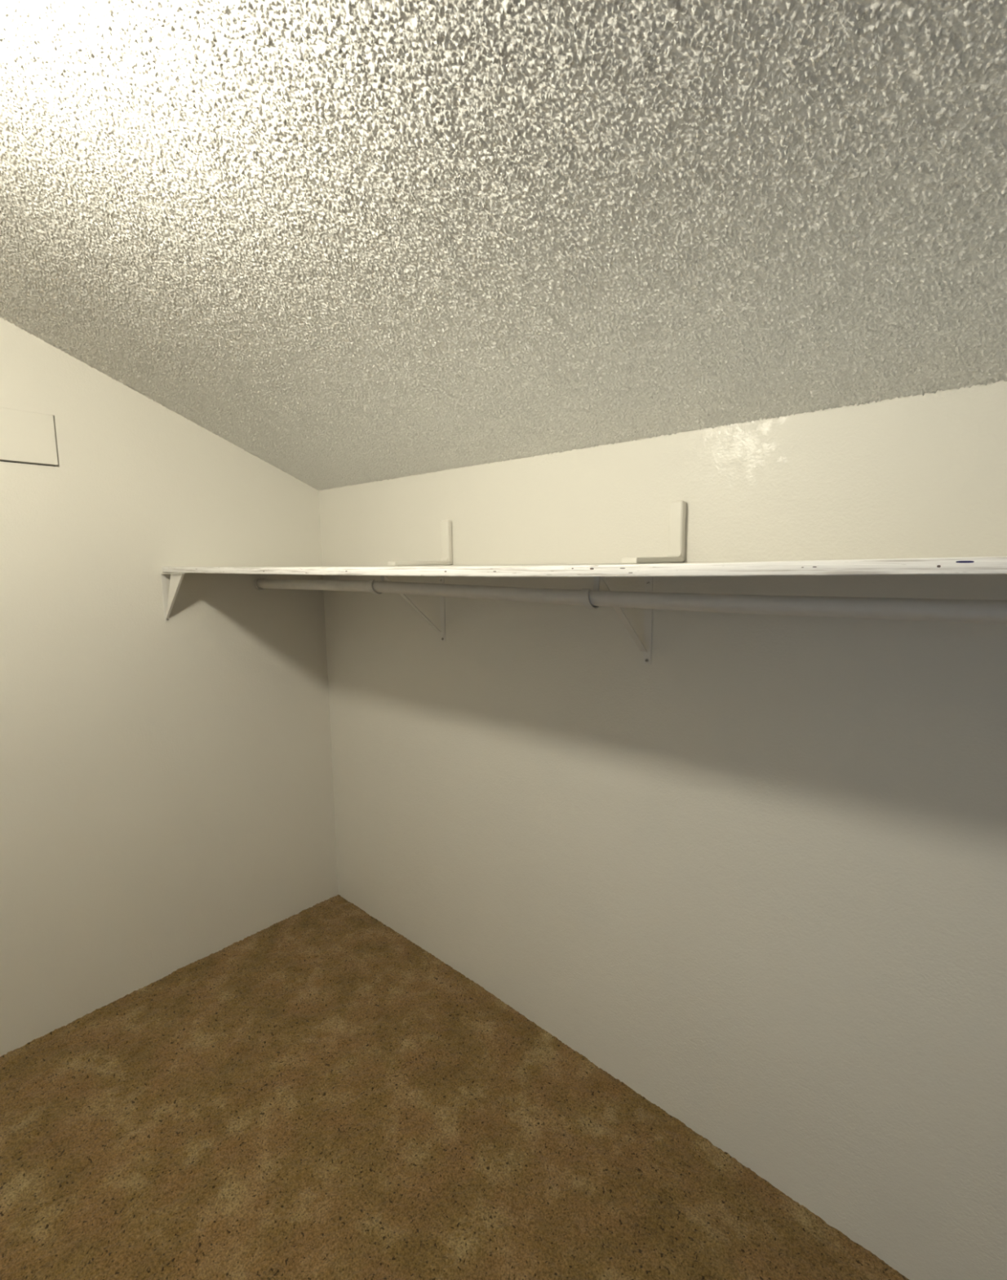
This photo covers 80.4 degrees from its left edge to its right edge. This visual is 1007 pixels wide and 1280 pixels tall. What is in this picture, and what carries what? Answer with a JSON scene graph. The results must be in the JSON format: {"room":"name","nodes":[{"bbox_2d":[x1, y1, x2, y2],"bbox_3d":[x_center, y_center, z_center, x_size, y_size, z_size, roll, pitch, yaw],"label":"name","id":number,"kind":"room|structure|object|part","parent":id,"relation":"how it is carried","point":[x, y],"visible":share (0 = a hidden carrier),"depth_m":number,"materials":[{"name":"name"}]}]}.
{"room":"walk-in closet","nodes":[
{"label":"walk-in closet","id":0,"kind":"room"},
{"bbox_2d":[0,317,338,1057],"bbox_3d":[-1.663,0.019,1.963,0.090,3.197,2.390,6,10,40],"label":"wall","id":1,"kind":"structure","parent":0,"point":[166,791],"depth_m":2.25,"materials":[{"name":"paint"}]},
{"bbox_2d":[0,407,57,466],"bbox_3d":[-1.655,-0.649,1.865,0.052,0.167,0.409,6,10,40],"label":"access panel","id":2,"kind":"object","parent":1,"relation":"attached to","point":[25,437],"visible":0.96,"depth_m":1.94,"materials":[{"name":"paint"}]},
{"bbox_2d":[160,573,186,622],"bbox_3d":[-1.232,-0.157,2.232,0.190,0.188,0.018,6,10,40],"label":"shelf bracket","id":3,"kind":"object","parent":1,"relation":"attached to","point":[175,580],"visible":1,"depth_m":2.26,"materials":[{"name":"white metal"}]},
{"bbox_3d":[-1.303,-0.164,2.292,0.002,0.188,0.018,6,10,40],"label":"wall leg","id":4,"kind":"part","parent":3,"relation":"part of","materials":[{"name":"white paint"}]},
{"bbox_3d":[-1.231,-0.248,2.219,0.186,0.003,0.018,6,10,40],"label":"arm","id":5,"kind":"part","parent":3,"relation":"part of","materials":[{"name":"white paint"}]},
{"bbox_2d":[0,894,909,1279],"bbox_3d":[0.005,1.618,0.789,4.236,0.159,2.334,6,10,40],"label":"floor","id":6,"kind":"structure","parent":0,"point":[317,1094],"depth_m":1.73,"materials":[{"name":"brown carpet"}]},
{"bbox_2d":[0,0,1006,489],"bbox_3d":[-0.020,-0.872,0.473,4.260,0.943,2.358,6,10,40],"label":"ceiling","id":7,"kind":"structure","parent":0,"point":[345,242],"depth_m":1.07,"materials":[{"name":"white paint"}]},
{"bbox_2d":[319,379,1006,1279],"bbox_3d":[0.777,0.522,1.564,4.380,2.247,0.090,6,10,40],"label":"wall","id":8,"kind":"structure","parent":0,"point":[753,873],"depth_m":1.62,"materials":[{"name":"paint"}]},
{"bbox_2d":[367,575,445,641],"bbox_3d":[-0.345,-0.112,2.167,0.036,0.272,0.337,6,10,40],"label":"shelf bracket","id":9,"kind":"object","parent":8,"relation":"attached to","point":[442,631],"visible":0.65,"depth_m":2.27,"materials":[{"name":"white metal"}]},
{"bbox_3d":[-0.236,-0.129,2.293,0.026,0.272,0.002,6,10,40],"label":"wall leg","id":10,"kind":"part","parent":9,"relation":"part of","materials":[{"name":"white paint"}]},
{"bbox_2d":[162,555,1006,577],"bbox_3d":[0.512,-0.147,1.178,4.198,0.032,0.694,6,10,40],"label":"closet shelf","id":11,"kind":"object","parent":8,"relation":"attached to","point":[961,565],"visible":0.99,"depth_m":0.93,"materials":[{"name":"white wood"}]},
{"bbox_2d":[387,520,453,565],"bbox_3d":[-0.295,-0.351,2.131,0.042,0.167,0.276,6,10,40],"label":"bracket","id":12,"kind":"object","parent":11,"relation":"on","point":[446,525],"visible":1,"depth_m":2.21,"materials":[{"name":"white metal"}]},
{"bbox_2d":[622,500,686,564],"bbox_3d":[0.395,-0.283,1.541,0.042,0.168,0.276,6,10,40],"label":"bracket","id":13,"kind":"object","parent":11,"relation":"on","point":[677,530],"visible":1,"depth_m":1.62,"materials":[{"name":"white metal"}]},
{"bbox_2d":[580,576,653,663],"bbox_3d":[0.311,-0.048,1.606,0.036,0.272,0.337,6,10,40],"label":"shelf bracket","id":14,"kind":"object","parent":8,"relation":"attached to","point":[646,646],"visible":0.76,"depth_m":1.70,"materials":[{"name":"white metal"}]},
{"bbox_2d":[253,577,1006,624],"bbox_3d":[0.536,-0.082,1.216,4.195,0.059,0.055,6,10,40],"label":"closet rod","id":15,"kind":"object","parent":14,"relation":"attached to","point":[966,611],"visible":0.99,"depth_m":1.27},
{"bbox_2d":[253,577,266,590],"bbox_3d":[-1.048,-0.241,2.570,0.015,0.050,0.055,6,10,40],"label":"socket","id":16,"kind":"object","parent":15,"relation":"attached to","point":[256,583],"depth_m":2.55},
{"bbox_3d":[0.421,-0.065,1.732,0.026,0.272,0.002,6,10,40],"label":"wall leg","id":17,"kind":"part","parent":14,"relation":"part of","materials":[{"name":"white paint"}]}
]}

